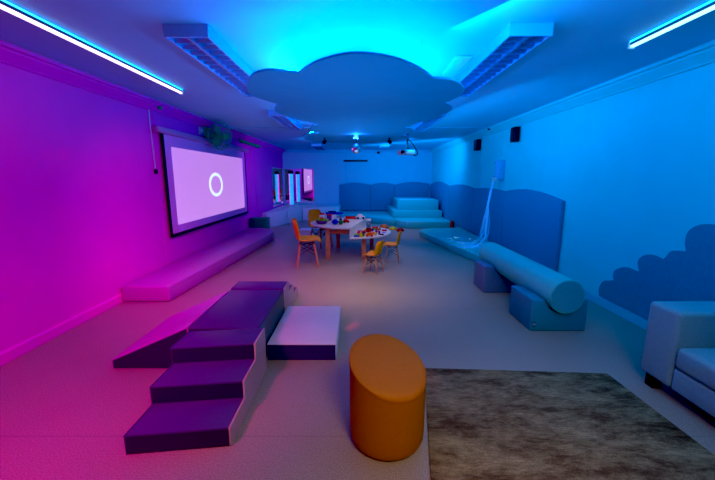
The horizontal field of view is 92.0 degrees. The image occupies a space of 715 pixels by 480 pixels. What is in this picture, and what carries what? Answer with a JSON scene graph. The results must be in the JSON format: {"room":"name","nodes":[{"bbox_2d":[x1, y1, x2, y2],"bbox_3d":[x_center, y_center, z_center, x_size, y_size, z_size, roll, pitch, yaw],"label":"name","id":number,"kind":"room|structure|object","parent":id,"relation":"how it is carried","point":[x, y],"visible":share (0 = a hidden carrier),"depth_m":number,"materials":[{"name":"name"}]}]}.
{"room":"sensory playroom","nodes":[
{"label":"sensory playroom","id":0,"kind":"room"},
{"bbox_2d":[0,62,283,351],"bbox_3d":[-2.950,-0.732,5.304,0.100,2.550,16.900,0,10,0],"label":"wall","id":1,"kind":"structure","parent":0,"point":[81,221],"depth_m":3.56,"materials":[{"name":"purple paint"}]},
{"bbox_2d":[0,293,122,365],"bbox_3d":[-2.892,0.471,5.522,0.016,0.105,16.700,0,10,0],"label":"baseboard","id":2,"kind":"structure","parent":1,"relation":"attached to","point":[21,348],"depth_m":3.29,"materials":[{"name":"purple paint"}]},
{"bbox_2d":[0,40,285,152],"bbox_3d":[-2.833,-1.923,5.089,0.135,0.130,16.700,0,10,0],"label":"trim","id":3,"kind":"structure","parent":1,"relation":"attached to","point":[10,54],"depth_m":3.71,"materials":[{"name":"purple paint"}]},
{"bbox_2d":[148,110,157,173],"bbox_3d":[-2.870,-1.369,4.844,0.049,0.874,0.070,0,10,0],"label":"controller","id":4,"kind":"object","parent":1,"relation":"hanging from","point":[155,169],"visible":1,"depth_m":4.85,"materials":[{"name":"black plastic"}]},
{"bbox_2d":[152,111,167,257],"bbox_3d":[-2.897,-0.775,5.063,0.006,2.120,0.030,0,10,0],"label":"trim","id":5,"kind":"structure","parent":1,"relation":"attached to","point":[152,111],"depth_m":5.07,"materials":[{"name":"purple paint"}]},
{"bbox_2d":[152,126,248,237],"bbox_3d":[-2.849,-1.170,7.004,0.099,1.635,4.100,0,10,0],"label":"projection screen","id":6,"kind":"object","parent":1,"relation":"attached to","point":[205,184],"visible":0.96,"depth_m":6.25,"materials":[{"name":"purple fabric"}]},
{"bbox_2d":[198,127,204,135],"bbox_3d":[-2.878,-1.992,6.319,0.041,0.136,0.259,0,10,0],"label":"wall switch","id":7,"kind":"object","parent":1,"relation":"attached to","point":[201,131],"visible":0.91,"depth_m":6.32,"materials":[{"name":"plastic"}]},
{"bbox_2d":[203,122,231,149],"bbox_3d":[-2.661,-1.954,6.496,0.476,0.504,0.487,0,10,0],"label":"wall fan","id":8,"kind":"object","parent":1,"relation":"attached to","point":[216,136],"visible":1,"depth_m":6.47,"materials":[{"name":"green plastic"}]},
{"bbox_2d":[238,139,260,147],"bbox_3d":[-2.854,-2.560,9.201,0.089,0.078,1.620,0,10,0],"label":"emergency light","id":9,"kind":"object","parent":1,"relation":"attached to","point":[240,140],"visible":1,"depth_m":8.98,"materials":[{"name":"green plastic"}]},
{"bbox_2d":[254,155,257,216],"bbox_3d":[-2.897,-1.538,9.833,0.006,2.320,0.030,0,10,0],"label":"trim","id":10,"kind":"structure","parent":1,"relation":"attached to","point":[254,155],"depth_m":9.79,"materials":[{"name":"purple paint"}]},
{"bbox_2d":[272,167,283,206],"bbox_3d":[-2.893,-1.950,12.614,0.011,1.340,1.720,0,10,0],"label":"wall mirror","id":11,"kind":"object","parent":1,"relation":"attached to","point":[277,173],"visible":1,"depth_m":12.46,"materials":[{"name":"clear glass"}]},
{"bbox_2d":[227,127,487,127],"bbox_3d":[0.000,-2.389,7.342,5.520,0.016,0.060,0,10,0],"label":"trim","id":12,"kind":"structure","parent":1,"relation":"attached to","point":[227,127],"depth_m":7.31,"materials":[{"name":"white paint"}]},
{"bbox_2d":[0,220,714,479],"bbox_3d":[0.000,0.572,5.541,6.000,0.100,16.900,0,10,0],"label":"floor","id":13,"kind":"structure","parent":0,"point":[66,413],"depth_m":2.80,"materials":[{"name":"grey carpet"}]},
{"bbox_2d":[112,291,227,367],"bbox_3d":[-1.640,0.775,3.152,0.630,0.352,0.874,0,10,0],"label":"ramp","id":14,"kind":"object","parent":13,"relation":"on","point":[153,350],"visible":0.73,"depth_m":2.75,"materials":[{"name":"pink plastic"}]},
{"bbox_2d":[124,328,266,453],"bbox_3d":[-0.995,0.928,2.280,0.560,0.360,0.849,0,10,0],"label":"stairs","id":15,"kind":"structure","parent":13,"relation":"on","point":[203,399],"depth_m":2.15,"materials":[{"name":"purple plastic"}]},
{"bbox_2d":[121,228,273,300],"bbox_3d":[-2.460,0.217,6.655,0.840,0.200,4.980,0,10,0],"label":"bench","id":16,"kind":"object","parent":13,"relation":"on","point":[167,283],"visible":1,"depth_m":5.12,"materials":[{"name":"pink plastic"}]},
{"bbox_2d":[188,290,283,357],"bbox_3d":[-1.039,0.772,3.150,0.552,0.358,0.926,0,10,0],"label":"foam block","id":17,"kind":"object","parent":13,"relation":"on","point":[238,309],"visible":0.56,"depth_m":3.03,"materials":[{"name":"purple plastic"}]},
{"bbox_2d":[249,217,269,228],"bbox_3d":[-2.620,-0.381,9.286,0.470,0.440,0.380,0,10,0],"label":"box","id":18,"kind":"object","parent":13,"relation":"on","point":[255,222],"visible":0.76,"depth_m":9.10,"materials":[{"name":"plastic"}]},
{"bbox_2d":[231,281,297,311],"bbox_3d":[-1.045,0.613,4.022,0.560,0.360,0.788,0,10,0],"label":"stairs","id":19,"kind":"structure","parent":13,"relation":"on","point":[290,292],"depth_m":3.73,"materials":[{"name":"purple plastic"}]},
{"bbox_2d":[261,205,297,227],"bbox_3d":[-2.590,-0.879,12.003,0.580,0.450,3.425,0,10,0],"label":"bench","id":20,"kind":"object","parent":13,"relation":"on","point":[278,216],"visible":0.6,"depth_m":10.92,"materials":[{"name":"leather"}]},
{"bbox_2d":[288,171,294,205],"bbox_3d":[-2.460,-1.911,12.815,0.240,1.290,0.240,0,10,0],"label":"tube","id":21,"kind":"object","parent":20,"relation":"on","point":[291,193],"visible":0.98,"depth_m":12.76,"materials":[{"name":"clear plastic"}]},
{"bbox_2d":[288,205,306,222],"bbox_3d":[-2.118,-0.968,12.498,0.335,0.450,2.419,0,10,0],"label":"bench","id":22,"kind":"object","parent":13,"relation":"on","point":[296,212],"visible":0.75,"depth_m":11.85,"materials":[{"name":"plastic"}]},
{"bbox_2d":[267,306,340,359],"bbox_3d":[-0.464,0.855,3.291,0.577,0.145,0.869,0,10,0],"label":"foam mat","id":23,"kind":"object","parent":13,"relation":"on","point":[302,332],"visible":1,"depth_m":3.03,"materials":[{"name":"plastic"}]},
{"bbox_2d":[291,218,320,268],"bbox_3d":[-0.875,0.039,5.929,0.498,0.816,0.470,-2,10,-10],"label":"shell chair","id":24,"kind":"object","parent":13,"relation":"on","point":[299,237],"visible":1,"depth_m":5.81,"materials":[{"name":"orange plastic"}]},
{"bbox_2d":[299,228,315,235],"bbox_3d":[-1.310,-0.198,9.019,0.380,0.175,0.420,0,10,0],"label":"storage box","id":25,"kind":"object","parent":13,"relation":"on","point":[303,231],"visible":0.59,"depth_m":8.84,"materials":[{"name":"white plastic"}]},
{"bbox_2d":[308,209,332,248],"bbox_3d":[-0.812,-0.247,7.506,0.498,0.816,0.470,8,13,37],"label":"shell chair","id":26,"kind":"object","parent":13,"relation":"on","point":[313,214],"visible":0.57,"depth_m":7.53,"materials":[{"name":"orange plastic"}]},
{"bbox_2d":[302,205,340,220],"bbox_3d":[-1.292,-1.046,12.924,1.285,0.450,1.554,0,10,0],"label":"bench","id":27,"kind":"object","parent":13,"relation":"on","point":[323,208],"visible":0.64,"depth_m":12.39,"materials":[{"name":"plastic"}]},
{"bbox_2d":[311,218,390,258],"bbox_3d":[-0.130,-0.054,6.972,1.600,0.620,1.600,0,10,0],"label":"table","id":28,"kind":"object","parent":13,"relation":"on","point":[354,225],"visible":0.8,"depth_m":6.44,"materials":[{"name":"white laminate"}]},
{"bbox_2d":[315,218,328,223],"bbox_3d":[-0.690,-0.361,6.662,0.268,0.094,0.268,0,10,0],"label":"bowl","id":29,"kind":"object","parent":28,"relation":"on","point":[325,220],"visible":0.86,"depth_m":6.57,"materials":[{"name":"purple plastic"}]},
{"bbox_2d":[327,214,331,220],"bbox_3d":[-0.585,-0.470,7.151,0.106,0.134,0.106,0,10,0],"label":"pot","id":30,"kind":"object","parent":28,"relation":"on","point":[329,216],"visible":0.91,"depth_m":7.11,"materials":[{"name":"purple plastic"}]},
{"bbox_2d":[345,216,355,218],"bbox_3d":[-0.155,-0.494,7.512,0.230,0.052,0.140,0,10,0],"label":"tray","id":31,"kind":"object","parent":28,"relation":"on","point":[346,217],"visible":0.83,"depth_m":7.45,"materials":[{"name":"red plastic"}]},
{"bbox_2d":[355,214,364,218],"bbox_3d":[0.060,-0.509,7.449,0.200,0.104,0.112,-2,10,-8],"label":"toy car","id":32,"kind":"object","parent":28,"relation":"on","point":[358,216],"visible":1,"depth_m":7.41,"materials":[{"name":"white plastic"}]},
{"bbox_2d":[366,219,370,227],"bbox_3d":[0.235,-0.352,7.335,0.117,0.195,0.117,0,10,0],"label":"pot","id":33,"kind":"object","parent":28,"relation":"on","point":[368,221],"visible":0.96,"depth_m":7.29,"materials":[{"name":"white plastic"}]},
{"bbox_2d":[380,224,388,228],"bbox_3d":[0.800,-0.421,10.391,0.294,0.124,0.294,0,10,0],"label":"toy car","id":34,"kind":"object","parent":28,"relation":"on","point":[385,226],"visible":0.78,"depth_m":10.30,"materials":[{"name":"orange plastic"}]},
{"bbox_3d":[-0.560,-0.494,7.380,0.200,0.100,0.120,0,10,0],"label":"brick","id":35,"kind":"object","parent":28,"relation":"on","visible":0},
{"bbox_2d":[326,211,342,214],"bbox_3d":[-0.492,-0.583,7.365,0.377,0.075,0.090,-1,10,-6],"label":"boat","id":36,"kind":"object","parent":35,"relation":"on","point":[328,212],"visible":0.98,"depth_m":7.33,"materials":[{"name":"blue plastic"}]},
{"bbox_2d":[340,211,395,225],"bbox_3d":[0.285,-0.785,12.188,1.810,0.200,2.975,0,10,0],"label":"platform","id":37,"kind":"object","parent":13,"relation":"on","point":[378,217],"visible":0.66,"depth_m":12.00,"materials":[{"name":"blue leather"}]},
{"bbox_2d":[361,240,383,274],"bbox_3d":[0.259,0.258,5.489,0.328,0.538,0.310,5,12,28],"label":"shell chair","id":38,"kind":"object","parent":13,"relation":"on","point":[378,250],"visible":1,"depth_m":5.41,"materials":[{"name":"yellow plastic"}]},
{"bbox_2d":[349,334,426,460],"bbox_3d":[0.170,0.884,1.979,0.438,0.555,0.438,0,10,0],"label":"stool","id":39,"kind":"object","parent":13,"relation":"on","point":[388,378],"visible":1,"depth_m":1.83,"materials":[{"name":"fabric"}]},
{"bbox_2d":[349,334,426,403],"bbox_3d":[0.170,0.707,1.947,0.438,0.195,0.438,0,10,0],"label":"cushion","id":40,"kind":"object","parent":39,"relation":"on","point":[384,369],"depth_m":1.88,"materials":[{"name":"orange fabric"}]},
{"bbox_2d":[383,231,401,262],"bbox_3d":[0.630,0.114,6.239,0.338,0.555,0.320,1,10,8],"label":"shell chair","id":41,"kind":"object","parent":13,"relation":"on","point":[387,243],"visible":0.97,"depth_m":6.16,"materials":[{"name":"yellow plastic"}]},
{"bbox_2d":[393,217,449,227],"bbox_3d":[2.015,-0.748,11.968,1.630,0.205,3.420,0,10,0],"label":"platform","id":42,"kind":"object","parent":13,"relation":"on","point":[404,222],"visible":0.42,"depth_m":10.32,"materials":[{"name":"blue plastic"}]},
{"bbox_2d":[387,205,441,216],"bbox_3d":[1.970,-1.052,12.437,1.620,0.224,2.250,0,10,0],"label":"foam block","id":43,"kind":"object","parent":42,"relation":"on","point":[392,210],"visible":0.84,"depth_m":11.34,"materials":[{"name":"blue plastic"}]},
{"bbox_2d":[392,197,438,209],"bbox_3d":[2.030,-1.346,12.460,1.380,0.344,1.800,0,10,0],"label":"foam block","id":44,"kind":"object","parent":43,"relation":"on","point":[400,203],"visible":1,"depth_m":11.58,"materials":[{"name":"blue plastic"}]},
{"bbox_2d":[419,228,488,260],"bbox_3d":[2.215,0.123,7.313,1.230,0.150,4.348,0,10,0],"label":"floor mat","id":45,"kind":"object","parent":13,"relation":"on","point":[444,237],"visible":0.57,"depth_m":7.76,"materials":[{"name":"blue plastic"}]},
{"bbox_2d":[474,260,515,292],"bbox_3d":[1.930,0.488,4.723,0.540,0.355,0.400,0,10,0],"label":"cradle","id":46,"kind":"object","parent":13,"relation":"on","point":[487,279],"visible":0.52,"depth_m":4.54,"materials":[{"name":"purple plastic"}]},
{"bbox_2d":[509,285,587,330],"bbox_3d":[1.980,0.703,3.622,0.550,0.325,0.482,0,10,0],"label":"cradle","id":47,"kind":"object","parent":13,"relation":"on","point":[531,310],"visible":0.8,"depth_m":3.41,"materials":[{"name":"teal plastic"}]},
{"bbox_2d":[479,242,584,313],"bbox_3d":[1.988,0.372,4.203,0.344,0.374,1.827,0,10,-2],"label":"bolster","id":48,"kind":"object","parent":47,"relation":"on","point":[563,294],"visible":0.96,"depth_m":3.62,"materials":[{"name":"blue plastic"}]},
{"bbox_2d":[425,368,714,479],"bbox_3d":[1.150,1.201,1.752,1.640,0.012,2.020,0,10,0],"label":"rug","id":49,"kind":"object","parent":13,"relation":"on","point":[482,424],"visible":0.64,"depth_m":2.05,"materials":[{"name":"grey carpet"}]},
{"bbox_2d":[641,301,714,417],"bbox_3d":[2.475,0.854,1.457,0.770,0.800,2.158,0,10,0],"label":"sofa","id":50,"kind":"object","parent":13,"relation":"on","point":[678,353],"visible":1,"depth_m":2.27,"materials":[{"name":"grey fabric"}]},
{"bbox_2d":[676,348,714,390],"bbox_3d":[2.362,0.846,1.876,0.545,0.153,0.822,0,10,0],"label":"seat cushion","id":51,"kind":"object","parent":50,"relation":"on","point":[697,365],"depth_m":2.15,"materials":[{"name":"grey fabric"}]},
{"bbox_2d":[0,0,714,149],"bbox_3d":[0.000,-2.026,5.070,6.000,0.120,16.900,0,10,0],"label":"ceiling","id":52,"kind":"structure","parent":0,"point":[587,47],"depth_m":2.71,"materials":[{"name":"white paint"}]},
{"bbox_2d":[0,0,183,94],"bbox_3d":[-2.130,-1.344,1.704,0.048,0.062,5.032,0,10,0],"label":"batten","id":53,"kind":"object","parent":52,"relation":"attached to","point":[5,5],"visible":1,"depth_m":2.60,"materials":[{"name":"white plastic"}]},
{"bbox_2d":[163,24,253,96],"bbox_3d":[-1.195,-1.621,3.299,0.310,0.084,1.830,0,10,0],"label":"ceiling light","id":54,"kind":"object","parent":52,"relation":"attached to","point":[201,42],"visible":0.77,"depth_m":2.75,"materials":[{"name":"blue metal"}]},
{"bbox_2d":[268,110,301,130],"bbox_3d":[-1.290,-2.172,6.339,0.260,0.084,1.750,0,10,0],"label":"ceiling light","id":55,"kind":"object","parent":52,"relation":"attached to","point":[290,124],"visible":0.92,"depth_m":6.09,"materials":[{"name":"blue metal"}]},
{"bbox_2d":[311,144,325,149],"bbox_3d":[-1.290,-3.121,11.579,0.320,0.084,1.500,0,10,0],"label":"ceiling light","id":56,"kind":"object","parent":52,"relation":"attached to","point":[316,146],"visible":1,"depth_m":11.29,"materials":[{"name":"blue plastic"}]},
{"bbox_2d":[247,51,463,142],"bbox_3d":[0.004,-1.711,4.538,1.973,0.349,5.250,0,10,0],"label":"cloud","id":57,"kind":"object","parent":52,"relation":"hanging from","point":[372,96],"visible":0.99,"depth_m":2.99,"materials":[{"name":"white"}]},
{"bbox_2d":[351,135,360,152],"bbox_3d":[-0.020,-1.611,5.806,0.169,0.300,0.170,0,10,0],"label":"disco ball","id":58,"kind":"object","parent":57,"relation":"hanging from","point":[356,148],"visible":1,"depth_m":5.76,"materials":[{"name":"silver metal"}]},
{"bbox_2d":[378,144,389,149],"bbox_3d":[0.870,-3.121,11.579,0.300,0.084,1.500,0,10,0],"label":"ceiling light","id":59,"kind":"object","parent":52,"relation":"attached to","point":[381,146],"visible":0.98,"depth_m":11.29,"materials":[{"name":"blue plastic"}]},
{"bbox_2d":[397,126,417,155],"bbox_3d":[1.000,-1.969,6.752,0.400,0.630,0.290,0,10,0],"label":"projector","id":60,"kind":"object","parent":52,"relation":"attached to","point":[407,151],"visible":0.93,"depth_m":6.71,"materials":[{"name":"white plastic"}]},
{"bbox_2d":[412,113,446,130],"bbox_3d":[1.290,-2.181,6.389,0.260,0.084,1.850,0,10,0],"label":"ceiling light","id":61,"kind":"object","parent":52,"relation":"attached to","point":[422,126],"visible":0.62,"depth_m":6.45,"materials":[{"name":"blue metal"}]},
{"bbox_2d":[455,22,553,96],"bbox_3d":[1.200,-1.617,3.279,0.300,0.084,1.830,0,10,0],"label":"ceiling light","id":62,"kind":"object","parent":52,"relation":"attached to","point":[516,40],"visible":0.8,"depth_m":2.74,"materials":[{"name":"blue metal"}]},
{"bbox_2d":[627,0,714,48],"bbox_3d":[2.140,-1.210,0.966,0.048,0.062,3.532,0,10,0],"label":"batten","id":63,"kind":"object","parent":52,"relation":"attached to","point":[708,6],"visible":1,"depth_m":2.32,"materials":[{"name":"white plastic"}]},
{"bbox_2d":[282,151,432,211],"bbox_3d":[0.000,-2.230,13.570,5.800,2.550,0.100,0,10,0],"label":"wall","id":64,"kind":"structure","parent":0,"point":[330,170],"depth_m":13.43,"materials":[{"name":"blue paint"}]},
{"bbox_2d":[284,169,313,202],"bbox_3d":[-2.280,-2.116,13.533,1.120,1.340,0.011,0,10,0],"label":"wall mirror","id":65,"kind":"object","parent":64,"relation":"attached to","point":[303,181],"visible":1,"depth_m":13.52,"materials":[{"name":"clear glass"}]},
{"bbox_2d":[340,183,369,209],"bbox_3d":[-0.100,-1.707,13.574,1.200,1.080,0.055,0,10,0],"label":"pad","id":66,"kind":"object","parent":64,"relation":"attached to","point":[353,196],"visible":0.94,"depth_m":13.55,"materials":[{"name":"blue fabric"}]},
{"bbox_2d":[344,160,367,161],"bbox_3d":[-0.075,-3.060,13.330,0.930,0.070,0.074,0,10,0],"label":"bar","id":67,"kind":"object","parent":64,"relation":"attached to","point":[344,160],"visible":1,"depth_m":13.30,"materials":[{"name":"black plastic"}]},
{"bbox_2d":[286,150,428,151],"bbox_3d":[0.000,-3.420,13.268,5.520,0.100,0.070,0,10,0],"label":"trim","id":68,"kind":"structure","parent":64,"relation":"attached to","point":[286,150],"depth_m":13.24,"materials":[{"name":"white paint"}]},
{"bbox_2d":[370,183,394,209],"bbox_3d":[0.988,-1.707,13.574,0.945,1.080,0.055,0,10,0],"label":"pad","id":69,"kind":"object","parent":64,"relation":"attached to","point":[382,194],"visible":0.92,"depth_m":13.54,"materials":[{"name":"blue fabric"}]},
{"bbox_2d":[393,152,393,183],"bbox_3d":[1.400,-2.786,13.415,0.024,1.200,0.006,0,10,0],"label":"trim","id":70,"kind":"structure","parent":64,"relation":"attached to","point":[393,152],"depth_m":13.41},
{"bbox_2d":[395,182,428,196],"bbox_3d":[2.138,-1.722,13.571,1.325,1.110,0.055,0,10,0],"label":"pad","id":71,"kind":"object","parent":64,"relation":"attached to","point":[407,189],"visible":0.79,"depth_m":13.50,"materials":[{"name":"blue fabric"}]},
{"bbox_2d":[431,62,714,294],"bbox_3d":[2.950,-0.732,5.304,0.100,2.550,16.900,0,10,0],"label":"wall","id":72,"kind":"structure","parent":0,"point":[633,170],"depth_m":3.85,"materials":[{"name":"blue paint"}]},
{"bbox_2d":[430,182,448,218],"bbox_3d":[2.870,-1.456,12.203,0.055,1.205,2.705,0,10,0],"label":"pad","id":73,"kind":"object","parent":72,"relation":"attached to","point":[438,190],"visible":0.77,"depth_m":11.68,"materials":[{"name":"blue fabric"}]},
{"bbox_2d":[447,184,473,231],"bbox_3d":[2.870,-0.980,9.713,0.055,1.155,2.335,0,10,0],"label":"pad","id":74,"kind":"object","parent":72,"relation":"attached to","point":[460,197],"visible":0.8,"depth_m":9.52,"materials":[{"name":"blue fabric"}]},
{"bbox_2d":[473,139,480,150],"bbox_3d":[2.840,-2.247,8.170,0.119,0.250,0.240,0,10,0],"label":"wall speaker","id":75,"kind":"object","parent":72,"relation":"attached to","point":[477,143],"visible":1,"depth_m":8.07,"materials":[{"name":"black plastic"}]},
{"bbox_2d":[473,140,476,149],"bbox_3d":[2.785,-2.247,8.170,0.011,0.210,0.200,0,10,0],"label":"grille","id":76,"kind":"object","parent":75,"relation":"attached to","point":[475,141],"depth_m":8.13,"materials":[{"name":"black metal"}]},
{"bbox_2d":[449,160,504,248],"bbox_3d":[2.370,-0.764,7.046,1.080,1.688,1.498,0,10,0],"label":"light","id":77,"kind":"object","parent":72,"relation":"attached to","point":[499,172],"visible":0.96,"depth_m":6.82,"materials":[{"name":"white plastic"}]},
{"bbox_2d":[479,137,483,187],"bbox_3d":[2.894,-1.786,8.061,0.012,1.200,0.040,0,10,0],"label":"trim","id":78,"kind":"structure","parent":72,"relation":"attached to","point":[482,137],"depth_m":8.04,"materials":[{"name":"blue paint"}]},
{"bbox_2d":[471,188,503,244],"bbox_3d":[2.870,-0.590,7.675,0.055,1.115,1.785,0,10,0],"label":"pad","id":79,"kind":"object","parent":72,"relation":"attached to","point":[480,195],"visible":0.77,"depth_m":7.43,"materials":[{"name":"blue fabric"}]},
{"bbox_2d":[498,131,502,189],"bbox_3d":[2.894,-1.591,6.988,0.012,1.200,0.040,0,10,0],"label":"trim","id":80,"kind":"structure","parent":72,"relation":"attached to","point":[502,131],"depth_m":6.93,"materials":[{"name":"blue paint"}]},
{"bbox_2d":[510,126,519,142],"bbox_3d":[2.840,-1.898,6.211,0.119,0.260,0.180,0,10,0],"label":"wall speaker","id":81,"kind":"object","parent":72,"relation":"attached to","point":[515,131],"visible":1,"depth_m":6.14,"materials":[{"name":"black plastic"}]},
{"bbox_2d":[510,128,514,140],"bbox_3d":[2.785,-1.898,6.211,0.011,0.220,0.140,0,10,0],"label":"grille","id":82,"kind":"object","parent":81,"relation":"attached to","point":[512,135],"depth_m":6.19,"materials":[{"name":"black metal"}]},
{"bbox_2d":[500,189,564,271],"bbox_3d":[2.870,-0.272,5.830,0.055,1.147,1.930,0,10,0],"label":"pad","id":83,"kind":"object","parent":72,"relation":"attached to","point":[532,220],"visible":0.9,"depth_m":5.54,"materials":[{"name":"blue fabric"}]},
{"bbox_2d":[453,224,647,329],"bbox_3d":[2.892,0.471,5.522,0.016,0.105,16.700,0,10,0],"label":"baseboard","id":84,"kind":"structure","parent":72,"relation":"attached to","point":[622,312],"depth_m":3.84,"materials":[{"name":"paint"}]},
{"bbox_2d":[429,40,714,152],"bbox_3d":[2.833,-1.923,5.089,0.135,0.130,16.700,0,10,0],"label":"trim","id":85,"kind":"structure","parent":72,"relation":"attached to","point":[704,54],"depth_m":3.77,"materials":[{"name":"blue paint"}]},
{"bbox_2d":[599,224,714,319],"bbox_3d":[2.890,0.360,2.962,0.018,1.016,2.200,0,10,0],"label":"cloud","id":86,"kind":"object","parent":72,"relation":"attached to","point":[688,275],"visible":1,"depth_m":3.17,"materials":[{"name":"blue paint"}]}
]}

